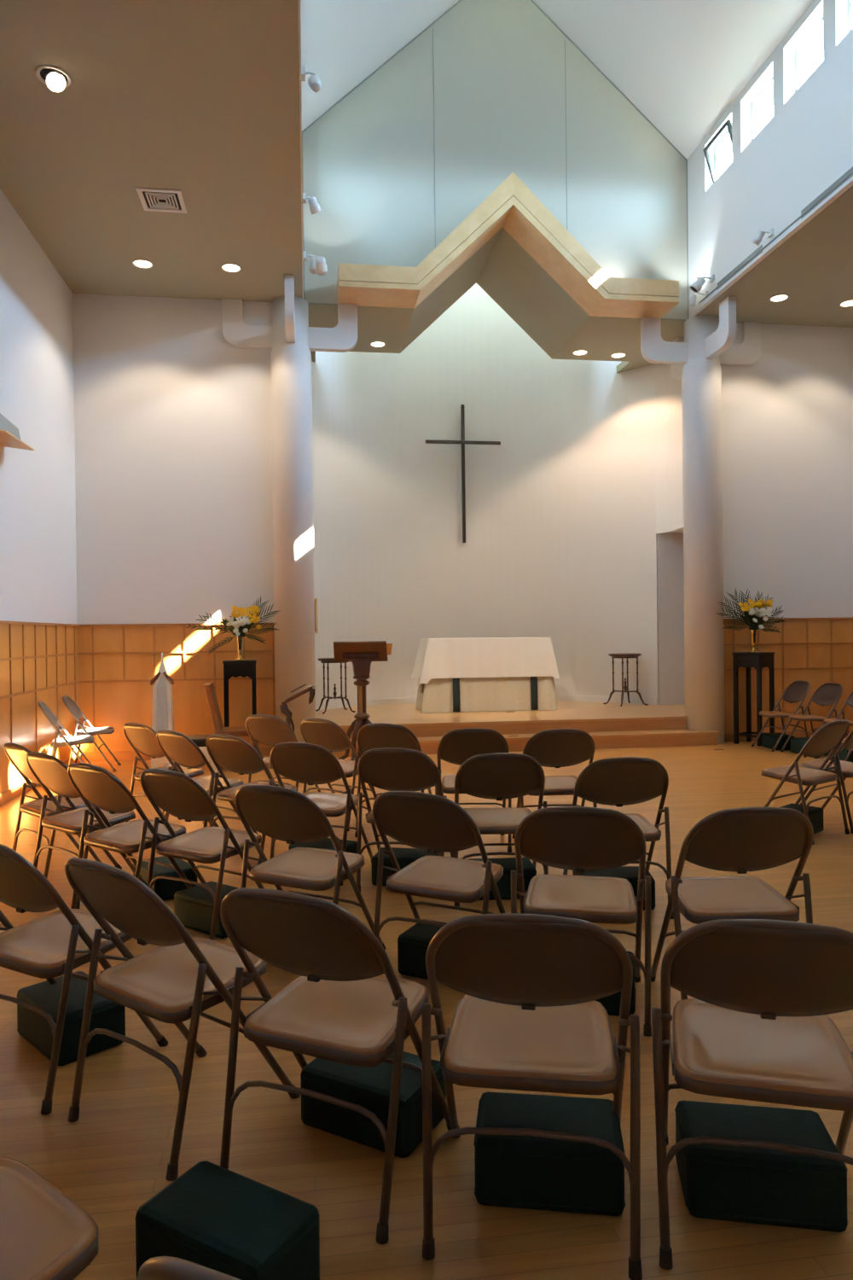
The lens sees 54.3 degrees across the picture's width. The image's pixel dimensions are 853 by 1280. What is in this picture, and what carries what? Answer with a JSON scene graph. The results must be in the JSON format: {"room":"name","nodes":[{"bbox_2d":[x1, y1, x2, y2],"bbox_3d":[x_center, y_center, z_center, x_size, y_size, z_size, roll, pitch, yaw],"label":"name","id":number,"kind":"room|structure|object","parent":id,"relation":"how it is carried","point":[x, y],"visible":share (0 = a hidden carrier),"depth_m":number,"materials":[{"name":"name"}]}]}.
{"room":"house of worship","nodes":[
{"label":"house of worship","id":0,"kind":"room"},
{"bbox_2d":[0,188,77,624],"bbox_3d":[-3.075,-1.233,2.586,0.150,5.300,14.000,-1,0,-8],"label":"wall","id":1,"kind":"structure","parent":0,"point":[38,558],"depth_m":8.05,"materials":[{"name":"white paint"}]},
{"bbox_2d":[0,413,34,450],"bbox_3d":[-3.484,-1.638,6.879,0.260,0.400,0.720,-1,0,-8],"label":"wall sconce","id":2,"kind":"object","parent":1,"relation":"attached to","point":[9,433],"visible":1,"depth_m":6.92,"materials":[{"name":"grey"}]},
{"bbox_2d":[0,429,34,450],"bbox_3d":[-3.485,-1.663,6.879,0.260,0.052,0.720,-1,0,-8],"label":"tray","id":3,"kind":"object","parent":2,"relation":"on","point":[7,439],"depth_m":6.94,"materials":[{"name":"brown wood"}]},
{"bbox_2d":[0,623,79,793],"bbox_3d":[-2.966,0.651,2.555,0.012,1.530,13.888,-1,0,-8],"label":"wainscot panel","id":4,"kind":"object","parent":1,"relation":"attached to","point":[24,706],"visible":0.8,"depth_m":7.86,"materials":[{"name":"brown wood"}]},
{"bbox_2d":[0,620,81,806],"bbox_3d":[-2.957,0.638,2.556,0.030,1.555,13.888,-1,0,-8],"label":"trim","id":5,"kind":"structure","parent":1,"relation":"attached to","point":[13,793],"depth_m":7.92,"materials":[{"name":"brown wood"}]},
{"bbox_2d":[297,0,303,298],"bbox_3d":[-0.556,-4.921,2.874,0.170,2.006,13.900,-1,0,-8],"label":"wall","id":6,"kind":"structure","parent":0,"point":[299,1],"depth_m":6.37,"materials":[{"name":"white paint"}]},
{"bbox_2d":[301,65,321,92],"bbox_3d":[-0.849,-4.104,6.116,0.146,0.174,0.141,-1,0,-8],"label":"track spotlight","id":7,"kind":"object","parent":6,"relation":"attached to","point":[314,82],"visible":0.99,"depth_m":6.08,"materials":[{"name":"white metal"}]},
{"bbox_2d":[303,252,327,275],"bbox_3d":[-1.201,-4.071,9.009,0.261,0.212,0.187,-1,0,-8],"label":"track spotlight","id":8,"kind":"object","parent":6,"relation":"attached to","point":[321,266],"visible":0.93,"depth_m":8.98,"materials":[{"name":"white metal"}]},
{"bbox_2d":[0,738,852,1279],"bbox_3d":[1.741,1.407,4.851,10.360,0.120,17.500,-1,0,-8],"label":"floor","id":9,"kind":"structure","parent":0,"point":[113,1160],"depth_m":2.41,"materials":[{"name":"brown wood"}]},
{"bbox_2d":[0,1156,98,1279],"bbox_3d":[-0.791,1.003,1.312,0.501,0.810,0.548,0,1,38],"label":"folding chair","id":10,"kind":"object","parent":9,"relation":"on","point":[45,1235],"visible":1,"depth_m":1.37,"materials":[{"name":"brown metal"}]},
{"bbox_2d":[3,742,122,878],"bbox_3d":[-2.196,0.993,4.975,0.501,0.810,0.548,0,1,42],"label":"folding chair","id":11,"kind":"object","parent":9,"relation":"on","point":[16,753],"visible":0.61,"depth_m":4.91,"materials":[{"name":"brown metal"}]},
{"bbox_2d":[37,700,94,764],"bbox_3d":[-3.455,0.986,8.062,0.548,0.810,0.501,-1,0,-20],"label":"folding chair","id":12,"kind":"object","parent":9,"relation":"on","point":[65,741],"visible":0.94,"depth_m":7.99,"materials":[{"name":"grey metal"}]},
{"bbox_2d":[16,971,125,1065],"bbox_3d":[-1.243,1.311,2.905,0.365,0.165,0.245,0,1,44],"label":"kneeler","id":13,"kind":"object","parent":9,"relation":"on","point":[107,1014],"visible":0.56,"depth_m":2.81,"materials":[{"name":"black plastic"}]},
{"bbox_2d":[25,751,137,908],"bbox_3d":[-1.875,0.992,4.586,0.501,0.810,0.548,0,1,37],"label":"folding chair","id":14,"kind":"object","parent":9,"relation":"on","point":[50,772],"visible":0.7,"depth_m":4.48,"materials":[{"name":"brown metal"}]},
{"bbox_2d":[0,843,168,1115],"bbox_3d":[-1.226,0.998,2.739,0.501,0.810,0.548,0,0,30],"label":"folding chair","id":15,"kind":"object","parent":9,"relation":"on","point":[51,945],"visible":0.84,"depth_m":2.58,"materials":[{"name":"brown metal"}]},
{"bbox_2d":[61,694,121,772],"bbox_3d":[-3.562,0.982,8.833,0.548,0.810,0.501,-1,0,-14],"label":"folding chair","id":16,"kind":"object","parent":9,"relation":"on","point":[69,703],"visible":0.93,"depth_m":8.78,"materials":[{"name":"grey metal"}]},
{"bbox_2d":[67,762,191,908],"bbox_3d":[-1.478,0.990,4.190,0.501,0.810,0.548,0,0,35],"label":"folding chair","id":17,"kind":"object","parent":9,"relation":"on","point":[96,785],"visible":0.85,"depth_m":4.07,"materials":[{"name":"brown metal"}]},
{"bbox_2d":[150,652,174,768],"bbox_3d":[-2.715,0.751,8.565,0.238,1.240,0.235,-1,0,-12],"label":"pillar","id":18,"kind":"structure","parent":9,"relation":"on","point":[162,717],"depth_m":8.48,"materials":[{"name":"white paint"}]},
{"bbox_2d":[133,855,197,900],"bbox_3d":[-1.446,1.310,4.599,0.245,0.148,0.365,-1,1,-38],"label":"kneeler","id":19,"kind":"object","parent":9,"relation":"on","point":[164,888],"visible":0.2,"depth_m":4.47,"materials":[{"name":"black fabric"}]},
{"bbox_2d":[122,722,218,826],"bbox_3d":[-1.881,0.982,6.045,0.501,0.810,0.548,0,1,38],"label":"folding chair","id":20,"kind":"object","parent":9,"relation":"on","point":[142,737],"visible":0.51,"depth_m":5.94,"materials":[{"name":"brown metal"}]},
{"bbox_2d":[64,857,300,1181],"bbox_3d":[-0.732,0.994,2.444,0.501,0.810,0.548,0,0,36],"label":"folding chair","id":21,"kind":"object","parent":9,"relation":"on","point":[175,981],"visible":0.94,"depth_m":2.33,"materials":[{"name":"brown metal"}]},
{"bbox_2d":[152,733,219,775],"bbox_3d":[-2.308,1.153,8.011,0.600,0.435,0.380,-1,0,-10],"label":"bench","id":22,"kind":"object","parent":9,"relation":"on","point":[200,740],"visible":0.09,"depth_m":7.86,"materials":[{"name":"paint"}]},
{"bbox_2d":[186,733,217,746],"bbox_3d":[-2.310,0.973,8.010,0.600,0.075,0.380,-1,0,-10],"label":"cushion","id":23,"kind":"object","parent":22,"relation":"on","point":[200,740],"depth_m":7.88,"materials":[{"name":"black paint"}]},
{"bbox_2d":[136,1256,241,1279],"bbox_3d":[-0.021,0.996,0.990,0.501,0.810,0.548,0,0,26],"label":"folding chair","id":24,"kind":"object","parent":9,"relation":"on","point":[160,1267],"visible":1,"depth_m":0.81,"materials":[{"name":"brown metal"}]},
{"bbox_2d":[156,729,244,827],"bbox_3d":[-1.482,0.981,5.547,0.501,0.810,0.548,0,1,40],"label":"folding chair","id":25,"kind":"object","parent":9,"relation":"on","point":[177,747],"visible":0.57,"depth_m":5.39,"materials":[{"name":"brown metal"}]},
{"bbox_2d":[139,768,264,940],"bbox_3d":[-1.053,0.987,3.998,0.501,0.810,0.548,0,0,33],"label":"folding chair","id":26,"kind":"object","parent":9,"relation":"on","point":[178,794],"visible":0.91,"depth_m":3.86,"materials":[{"name":"brown metal"}]},
{"bbox_2d":[174,881,238,938],"bbox_3d":[-1.016,1.301,4.029,0.365,0.165,0.245,0,0,36],"label":"kneeler","id":27,"kind":"object","parent":9,"relation":"on","point":[194,906],"visible":0.48,"depth_m":3.96,"materials":[{"name":"green fabric"}]},
{"bbox_2d":[134,1160,319,1279],"bbox_3d":[-0.423,1.298,1.770,0.354,0.190,0.211,0,0,30],"label":"kneeler","id":28,"kind":"object","parent":9,"relation":"on","point":[212,1216],"visible":0.96,"depth_m":1.73,"materials":[{"name":"green fabric"}]},
{"bbox_2d":[203,682,258,766],"bbox_3d":[-2.057,0.909,8.822,0.549,0.905,0.440,-1,0,-10],"label":"wooden chair","id":29,"kind":"object","parent":9,"relation":"on","point":[209,687],"visible":0.41,"depth_m":8.61,"materials":[{"name":"brown wood"}]},
{"bbox_2d":[222,659,256,727],"bbox_3d":[-2.085,0.794,9.323,0.364,1.130,0.364,-1,0,-12],"label":"pedestal","id":30,"kind":"object","parent":9,"relation":"on","point":[231,668],"visible":0.66,"depth_m":9.15,"materials":[{"name":"black paint"}]},
{"bbox_2d":[234,634,246,660],"bbox_3d":[-2.088,0.086,9.319,0.136,0.285,0.136,-1,0,-8],"label":"flower vase","id":31,"kind":"object","parent":30,"relation":"on","point":[240,651],"visible":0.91,"depth_m":9.30,"materials":[{"name":"gold metal"}]},
{"bbox_2d":[186,595,278,653],"bbox_3d":[-2.150,-0.171,9.267,1.046,0.657,0.271,-1,0,-10],"label":"flower bouquet","id":32,"kind":"object","parent":31,"relation":"in","point":[237,626],"visible":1,"depth_m":9.27,"materials":[{"name":"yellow plant"}]},
{"bbox_2d":[205,733,296,865],"bbox_3d":[-1.089,0.978,5.298,0.501,0.810,0.548,0,0,34],"label":"folding chair","id":33,"kind":"object","parent":9,"relation":"on","point":[233,753],"visible":0.57,"depth_m":5.15,"materials":[{"name":"brown metal"}]},
{"bbox_2d":[245,714,320,791],"bbox_3d":[-1.124,0.970,6.593,0.501,0.810,0.548,0,0,29],"label":"folding chair","id":34,"kind":"object","parent":9,"relation":"on","point":[265,729],"visible":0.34,"depth_m":6.42,"materials":[{"name":"brown metal"}]},
{"bbox_2d":[221,274,357,742],"bbox_3d":[-1.565,-1.301,9.770,1.169,5.300,1.169,0,1,37],"label":"column","id":35,"kind":"structure","parent":9,"relation":"on","point":[291,339],"depth_m":9.58,"materials":[{"name":"white paint"}]},
{"bbox_2d":[279,685,315,732],"bbox_3d":[-1.388,0.927,8.950,0.371,0.853,0.280,-1,0,-2],"label":"chair","id":36,"kind":"object","parent":9,"relation":"on","point":[284,709],"visible":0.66,"depth_m":8.83,"materials":[{"name":"brown wood"}]},
{"bbox_2d":[234,784,385,949],"bbox_3d":[-0.513,0.984,3.570,0.501,0.810,0.548,0,0,27],"label":"folding chair","id":37,"kind":"object","parent":9,"relation":"on","point":[284,814],"visible":0.88,"depth_m":3.44,"materials":[{"name":"brown metal"}]},
{"bbox_2d":[269,741,372,885],"bbox_3d":[-0.625,0.976,4.923,0.501,0.810,0.548,0,0,22],"label":"folding chair","id":38,"kind":"object","parent":9,"relation":"on","point":[310,764],"visible":0.76,"depth_m":4.75,"materials":[{"name":"brown metal"}]},
{"bbox_2d":[288,837,357,853],"bbox_3d":[-0.612,1.290,4.967,0.365,0.165,0.245,0,0,26],"label":"kneeler","id":39,"kind":"object","parent":9,"relation":"on","point":[352,846],"visible":0.11,"depth_m":4.92,"materials":[{"name":"black fabric"}]},
{"bbox_2d":[220,887,450,1244],"bbox_3d":[-0.233,0.990,2.194,0.501,0.810,0.548,0,0,24],"label":"folding chair","id":40,"kind":"object","parent":9,"relation":"on","point":[340,1008],"visible":0.97,"depth_m":2.06,"materials":[{"name":"brown metal"}]},
{"bbox_2d":[300,717,372,831],"bbox_3d":[-0.638,0.967,6.233,0.501,0.810,0.548,0,0,36],"label":"folding chair","id":41,"kind":"object","parent":9,"relation":"on","point":[325,733],"visible":0.5,"depth_m":6.05,"materials":[{"name":"brown metal"}]},
{"bbox_2d":[333,640,387,760],"bbox_3d":[-0.716,0.677,9.113,0.614,1.327,0.501,-1,0,-12],"label":"lectern","id":42,"kind":"object","parent":9,"relation":"on","point":[361,654],"visible":0.69,"depth_m":9.06,"materials":[{"name":"brown wood"}]},
{"bbox_2d":[300,1051,446,1157],"bbox_3d":[-0.152,1.303,2.394,0.365,0.165,0.245,0,0,29],"label":"kneeler","id":43,"kind":"object","parent":9,"relation":"on","point":[368,1087],"visible":0.6,"depth_m":2.30,"materials":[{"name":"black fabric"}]},
{"bbox_2d":[354,722,431,837],"bbox_3d":[-0.207,0.964,5.876,0.501,0.810,0.548,-1,0,19],"label":"folding chair","id":44,"kind":"object","parent":9,"relation":"on","point":[378,735],"visible":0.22,"depth_m":5.67,"materials":[{"name":"brown metal"}]},
{"bbox_2d":[356,747,453,892],"bbox_3d":[-0.108,0.972,4.660,0.501,0.810,0.548,-1,0,14],"label":"folding chair","id":45,"kind":"object","parent":9,"relation":"on","point":[391,769],"visible":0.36,"depth_m":4.48,"materials":[{"name":"brown metal"}]},
{"bbox_2d":[371,847,440,886],"bbox_3d":[-0.111,1.286,4.707,0.365,0.165,0.245,-1,0,12],"label":"kneeler","id":46,"kind":"object","parent":9,"relation":"on","point":[404,857],"visible":0.37,"depth_m":4.62,"materials":[{"name":"black fabric"}]},
{"bbox_2d":[397,919,447,979],"bbox_3d":[0.089,1.293,3.445,0.365,0.165,0.245,0,0,27],"label":"kneeler","id":47,"kind":"object","parent":9,"relation":"on","point":[413,944],"visible":0.38,"depth_m":3.39,"materials":[{"name":"black fabric"}]},
{"bbox_2d":[372,791,506,939],"bbox_3d":[0.076,0.978,3.400,0.501,0.810,0.548,0,0,28],"label":"folding chair","id":48,"kind":"object","parent":9,"relation":"on","point":[433,823],"visible":0.94,"depth_m":3.27,"materials":[{"name":"brown metal"}]},
{"bbox_2d":[435,727,511,852],"bbox_3d":[0.304,0.961,5.524,0.501,0.810,0.548,-1,0,1],"label":"folding chair","id":49,"kind":"object","parent":9,"relation":"on","point":[456,747],"visible":0.37,"depth_m":5.33,"materials":[{"name":"brown metal"}]},
{"bbox_2d":[453,752,548,907],"bbox_3d":[0.378,0.968,4.430,0.501,0.810,0.548,-1,0,0],"label":"folding chair","id":50,"kind":"object","parent":9,"relation":"on","point":[495,776],"visible":0.69,"depth_m":4.26,"materials":[{"name":"brown metal"}]},
{"bbox_2d":[468,857,536,900],"bbox_3d":[0.396,1.282,4.474,0.365,0.165,0.245,-1,0,-3],"label":"kneeler","id":51,"kind":"object","parent":9,"relation":"on","point":[503,885],"visible":0.38,"depth_m":4.36,"materials":[{"name":"green fabric"}]},
{"bbox_2d":[342,718,686,738],"bbox_3d":[1.430,1.151,11.877,8.050,0.300,3.300,-1,0,-8],"label":"platform riser","id":52,"kind":"object","parent":9,"relation":"on","point":[653,724],"depth_m":10.24,"materials":[{"name":"brown wood"}]},
{"bbox_2d":[331,734,717,756],"bbox_3d":[1.141,1.250,10.013,4.850,0.135,0.310,-1,0,-8],"label":"step riser","id":53,"kind":"structure","parent":9,"relation":"on","point":[690,740],"depth_m":10.05,"materials":[{"name":"brown wood"}]},
{"bbox_2d":[349,729,719,744],"bbox_3d":[1.141,1.167,10.002,4.890,0.030,0.330,-1,0,-8],"label":"step tread","id":54,"kind":"structure","parent":53,"relation":"on","point":[666,732],"depth_m":10.08,"materials":[{"name":"brown wood"}]},
{"bbox_2d":[421,913,642,1279],"bbox_3d":[0.254,0.986,2.033,0.501,0.810,0.548,-1,0,9],"label":"folding chair","id":55,"kind":"object","parent":9,"relation":"on","point":[530,1018],"visible":0.98,"depth_m":1.88,"materials":[{"name":"brown metal"}]},
{"bbox_2d":[473,1091,625,1215],"bbox_3d":[0.310,1.299,2.120,0.365,0.165,0.245,-1,0,8],"label":"kneeler","id":56,"kind":"object","parent":9,"relation":"on","point":[512,1171],"visible":0.79,"depth_m":2.02,"materials":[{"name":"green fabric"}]},
{"bbox_2d":[512,728,597,838],"bbox_3d":[0.831,0.956,5.438,0.501,0.810,0.548,-1,0,-4],"label":"folding chair","id":57,"kind":"object","parent":9,"relation":"on","point":[557,747],"visible":0.54,"depth_m":5.26,"materials":[{"name":"brown metal"}]},
{"bbox_2d":[511,806,651,1036],"bbox_3d":[0.578,0.975,3.122,0.501,0.810,0.548,-1,0,11],"label":"folding chair","id":58,"kind":"object","parent":9,"relation":"on","point":[578,839],"visible":0.92,"depth_m":2.96,"materials":[{"name":"brown metal"}]},
{"bbox_2d":[595,951,635,1017],"bbox_3d":[0.606,1.289,3.162,0.365,0.165,0.245,-1,0,14],"label":"kneeler","id":59,"kind":"object","parent":9,"relation":"on","point":[612,1003],"visible":0.2,"depth_m":3.02,"materials":[{"name":"green fabric"}]},
{"bbox_2d":[579,866,656,910],"bbox_3d":[0.976,1.277,4.290,0.365,0.165,0.245,-1,0,4],"label":"kneeler","id":60,"kind":"object","parent":9,"relation":"on","point":[631,873],"visible":0.29,"depth_m":4.23,"materials":[{"name":"green fabric"}]},
{"bbox_2d":[563,756,674,919],"bbox_3d":[0.957,0.962,4.246,0.501,0.810,0.548,-1,0,-1],"label":"folding chair","id":61,"kind":"object","parent":9,"relation":"on","point":[618,781],"visible":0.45,"depth_m":4.07,"materials":[{"name":"brown metal"}]},
{"bbox_2d":[640,296,761,744],"bbox_3d":[3.486,-1.363,10.489,1.169,5.300,1.169,0,1,37],"label":"column","id":62,"kind":"structure","parent":9,"relation":"on","point":[696,358],"depth_m":10.30,"materials":[{"name":"white paint"}]},
{"bbox_2d":[651,806,814,1000],"bbox_3d":[1.123,0.969,3.085,0.501,0.810,0.548,-1,0,-1],"label":"folding chair","id":63,"kind":"object","parent":9,"relation":"on","point":[742,840],"visible":0.94,"depth_m":2.93,"materials":[{"name":"brown metal"}]},
{"bbox_2d":[651,919,852,1269],"bbox_3d":[0.792,0.980,1.972,0.501,0.810,0.548,-1,0,14],"label":"folding chair","id":64,"kind":"object","parent":9,"relation":"on","point":[757,1026],"visible":0.98,"depth_m":1.84,"materials":[{"name":"brown metal"}]},
{"bbox_2d":[733,651,774,746],"bbox_3d":[4.050,0.717,10.288,0.364,1.130,0.364,-1,1,-40],"label":"pedestal","id":65,"kind":"object","parent":9,"relation":"on","point":[759,660],"visible":0.84,"depth_m":10.25,"materials":[{"name":"black paint"}]},
{"bbox_2d":[748,628,759,652],"bbox_3d":[4.042,0.010,10.283,0.136,0.285,0.136,-1,0,-8],"label":"flower vase","id":66,"kind":"object","parent":65,"relation":"on","point":[753,644],"visible":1,"depth_m":10.26,"materials":[{"name":"gold metal"}]},
{"bbox_2d":[718,588,785,642],"bbox_3d":[4.012,-0.308,10.236,0.922,0.682,0.280,-1,0,-8],"label":"flower bouquet","id":67,"kind":"object","parent":66,"relation":"in","point":[754,618],"visible":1,"depth_m":10.23,"materials":[{"name":"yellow plant"}]},
{"bbox_2d":[674,1099,848,1232],"bbox_3d":[0.818,1.294,2.063,0.365,0.165,0.245,-1,0,10],"label":"kneeler","id":68,"kind":"object","parent":9,"relation":"on","point":[727,1183],"visible":0.98,"depth_m":1.96,"materials":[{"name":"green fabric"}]},
{"bbox_2d":[762,733,795,750],"bbox_3d":[4.168,1.202,9.852,0.245,0.165,0.365,-1,0,-4],"label":"kneeler","id":69,"kind":"object","parent":9,"relation":"on","point":[770,740],"visible":0.8,"depth_m":9.73,"materials":[{"name":"green fabric"}]},
{"bbox_2d":[751,680,810,751],"bbox_3d":[4.209,0.886,9.836,0.548,0.810,0.501,-1,0,-8],"label":"folding chair","id":70,"kind":"object","parent":9,"relation":"on","point":[798,690],"visible":0.9,"depth_m":9.85,"materials":[{"name":"brown metal"}]},
{"bbox_2d":[780,802,824,833],"bbox_3d":[2.551,1.248,5.751,0.365,0.165,0.245,-1,1,-41],"label":"kneeler","id":71,"kind":"object","parent":9,"relation":"on","point":[816,814],"visible":0.34,"depth_m":5.72,"materials":[{"name":"green fabric"}]},
{"bbox_2d":[762,719,849,844],"bbox_3d":[2.579,0.934,5.719,0.501,0.810,0.548,-1,0,-36],"label":"folding chair","id":72,"kind":"object","parent":9,"relation":"on","point":[829,736],"visible":0.97,"depth_m":5.61,"materials":[{"name":"brown metal"}]},
{"bbox_2d":[791,737,826,755],"bbox_3d":[4.333,1.203,9.406,0.245,0.165,0.365,-1,0,-15],"label":"kneeler","id":73,"kind":"object","parent":9,"relation":"on","point":[797,743],"visible":0.3,"depth_m":9.44,"materials":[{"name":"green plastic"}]},
{"bbox_2d":[779,681,843,757],"bbox_3d":[4.373,0.888,9.398,0.548,0.810,0.501,-1,0,-10],"label":"folding chair","id":74,"kind":"object","parent":9,"relation":"on","point":[828,694],"visible":0.86,"depth_m":9.44,"materials":[{"name":"brown metal"}]},
{"bbox_2d":[799,729,852,833],"bbox_3d":[2.981,0.927,6.005,0.501,0.810,0.548,-1,1,-38],"label":"folding chair","id":75,"kind":"object","parent":9,"relation":"on","point":[846,768],"visible":0.81,"depth_m":5.83,"materials":[{"name":"brown metal"}]},
{"bbox_2d":[814,691,852,761],"bbox_3d":[4.527,0.889,8.887,0.548,0.810,0.501,-1,0,-12],"label":"folding chair","id":76,"kind":"object","parent":9,"relation":"on","point":[850,700],"visible":0.45,"depth_m":9.08,"materials":[{"name":"brown metal"}]},
{"bbox_2d":[0,0,852,372],"bbox_3d":[1.657,-5.403,4.853,10.160,2.900,17.200,-1,0,-8],"label":"ceiling","id":77,"kind":"structure","parent":0,"point":[200,99],"depth_m":7.18,"materials":[{"name":"beige paint"}]},
{"bbox_2d":[35,64,71,92],"bbox_3d":[-2.587,-3.890,5.772,0.230,0.104,0.230,-1,0,-8],"label":"spotlight","id":78,"kind":"object","parent":77,"relation":"attached to","point":[56,79],"visible":1,"depth_m":5.76,"materials":[{"name":"white metal"}]},
{"bbox_2d":[135,186,187,213],"bbox_3d":[-2.357,-3.918,7.421,0.380,0.014,0.380,-1,0,-8],"label":"ceiling vent","id":79,"kind":"object","parent":77,"relation":"in","point":[154,200],"visible":1,"depth_m":7.41,"materials":[{"name":"white metal"}]},
{"bbox_2d":[72,0,852,704],"bbox_3d":[0.707,-3.430,11.698,9.960,9.480,3.199,-1,0,-8],"label":"wall","id":80,"kind":"structure","parent":0,"point":[566,515],"depth_m":10.59,"materials":[{"name":"white paint"}]},
{"bbox_2d":[78,624,275,752],"bbox_3d":[-2.843,0.600,9.592,2.240,1.530,0.012,-1,0,-8],"label":"wainscot panel","id":81,"kind":"object","parent":80,"relation":"attached to","point":[117,704],"visible":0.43,"depth_m":9.56,"materials":[{"name":"brown wood"}]},
{"bbox_2d":[79,622,275,762],"bbox_3d":[-2.842,0.588,9.583,2.240,1.555,0.030,-1,0,-8],"label":"trim","id":82,"kind":"structure","parent":80,"relation":"attached to","point":[129,755],"depth_m":9.52,"materials":[{"name":"brown wood"}]},
{"bbox_2d":[425,404,500,542],"bbox_3d":[0.581,-2.613,13.078,1.200,2.170,0.061,-1,0,-8],"label":"wall cross","id":83,"kind":"object","parent":80,"relation":"attached to","point":[463,442],"visible":1,"depth_m":13.06,"materials":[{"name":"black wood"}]},
{"bbox_2d":[315,695,657,709],"bbox_3d":[0.171,0.940,11.931,6.050,0.090,2.183,-1,0,-24],"label":"baseboard","id":84,"kind":"structure","parent":80,"relation":"attached to","point":[560,698],"depth_m":12.65,"materials":[{"name":"white paint"}]},
{"bbox_2d":[302,0,688,320],"bbox_3d":[0.902,-6.066,10.098,4.780,4.170,0.016,-1,0,-8],"label":"trim","id":85,"kind":"structure","parent":80,"relation":"attached to","point":[452,7],"depth_m":10.13,"materials":[{"name":"grey"}]},
{"bbox_2d":[337,171,679,319],"bbox_3d":[0.964,-4.683,9.838,4.015,1.405,0.538,-1,0,-8],"label":"beam","id":86,"kind":"structure","parent":80,"relation":"attached to","point":[512,206],"depth_m":9.67,"materials":[{"name":"brown wood"}]},
{"bbox_2d":[723,619,852,733],"bbox_3d":[4.819,0.506,10.683,2.200,1.530,0.012,-1,0,-8],"label":"wainscot panel","id":87,"kind":"object","parent":80,"relation":"attached to","point":[795,655],"visible":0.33,"depth_m":10.66,"materials":[{"name":"brown wood"}]},
{"bbox_2d":[723,616,852,741],"bbox_3d":[4.821,0.493,10.674,2.200,1.555,0.030,-1,0,-8],"label":"trim","id":88,"kind":"structure","parent":80,"relation":"attached to","point":[729,736],"depth_m":10.64,"materials":[{"name":"brown wood"}]},
{"bbox_2d":[315,701,687,727],"bbox_3d":[1.430,0.986,11.865,8.050,0.030,3.320,-1,0,-8],"label":"platform","id":89,"kind":"structure","parent":0,"point":[406,714],"depth_m":10.90,"materials":[{"name":"brown wood"}]},
{"bbox_2d":[315,657,355,714],"bbox_3d":[-1.274,0.626,11.559,0.471,0.754,0.471,-1,0,-20],"label":"plant stand","id":90,"kind":"object","parent":89,"relation":"on","point":[323,660],"visible":0.95,"depth_m":11.48,"materials":[{"name":"brown wood"}]},
{"bbox_2d":[415,676,558,713],"bbox_3d":[0.818,0.481,11.726,1.925,0.995,0.761,-1,0,-8],"label":"altar","id":91,"kind":"object","parent":89,"relation":"on","point":[506,693],"visible":0.49,"depth_m":11.41,"materials":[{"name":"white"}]},
{"bbox_2d":[410,637,559,693],"bbox_3d":[0.822,0.348,11.729,2.014,0.757,0.883,-1,0,-8],"label":"altar cloth","id":92,"kind":"object","parent":91,"relation":"on","point":[474,657],"visible":1,"depth_m":11.38,"materials":[{"name":"white fabric"}]},
{"bbox_2d":[603,652,648,706],"bbox_3d":[2.904,0.574,12.154,0.471,0.754,0.471,-1,0,-20],"label":"plant stand","id":93,"kind":"object","parent":89,"relation":"on","point":[623,655],"visible":1,"depth_m":12.07,"materials":[{"name":"brown wood"}]},
{"bbox_2d":[300,0,823,167],"bbox_3d":[1.862,-6.992,3.273,5.320,2.565,14.030,-1,0,-8],"label":"ceiling","id":94,"kind":"structure","parent":0,"point":[683,64],"depth_m":9.29,"materials":[{"name":"white paint"}]},
{"bbox_2d":[657,517,685,704],"bbox_3d":[4.524,-0.499,11.800,2.205,2.870,1.234,-1,0,-8],"label":"wall","id":95,"kind":"structure","parent":0,"point":[671,577],"depth_m":12.17,"materials":[{"name":"white paint"}]},
{"bbox_2d":[687,0,852,318],"bbox_3d":[4.345,-4.982,3.572,0.170,2.006,13.900,-1,0,-8],"label":"wall","id":96,"kind":"structure","parent":0,"point":[806,146],"depth_m":8.44,"materials":[{"name":"white paint"}]},
{"bbox_2d":[703,119,733,183],"bbox_3d":[3.445,-5.647,9.660,0.199,0.560,0.645,-1,0,-8],"label":"window","id":97,"kind":"structure","parent":96,"relation":"in","point":[715,176],"depth_m":9.90,"materials":[{"name":"grey glass"}]},
{"bbox_2d":[717,244,762,289],"bbox_3d":[3.460,-4.117,9.223,0.010,0.085,0.970,-1,0,-8],"label":"air vent","id":98,"kind":"object","parent":96,"relation":"in","point":[760,247],"visible":0.72,"depth_m":9.17,"materials":[{"name":"grey metal"}]},
{"bbox_2d":[750,77,773,139],"bbox_3d":[3.641,-5.644,8.847,0.040,0.560,0.645,-1,0,-8],"label":"window","id":99,"kind":"structure","parent":96,"relation":"in","point":[753,106],"depth_m":9.12,"materials":[{"name":"grey glass"}]},
{"bbox_2d":[694,171,852,312],"bbox_3d":[4.256,-4.015,3.438,0.067,0.074,13.650,-1,0,-8],"label":"track","id":100,"kind":"object","parent":96,"relation":"attached to","point":[849,183],"visible":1,"depth_m":8.33,"materials":[{"name":"white metal"}]},
{"bbox_2d":[794,17,823,91],"bbox_3d":[3.758,-5.639,8.024,0.040,0.560,0.645,-1,0,-8],"label":"window","id":101,"kind":"structure","parent":96,"relation":"in","point":[798,53],"depth_m":8.30,"materials":[{"name":"grey glass"}]},
{"bbox_2d":[801,166,852,219],"bbox_3d":[3.745,-4.106,7.218,0.010,0.085,1.680,-1,0,-8],"label":"air vent","id":102,"kind":"object","parent":96,"relation":"in","point":[851,170],"visible":0.74,"depth_m":7.64,"materials":[{"name":"grey metal"}]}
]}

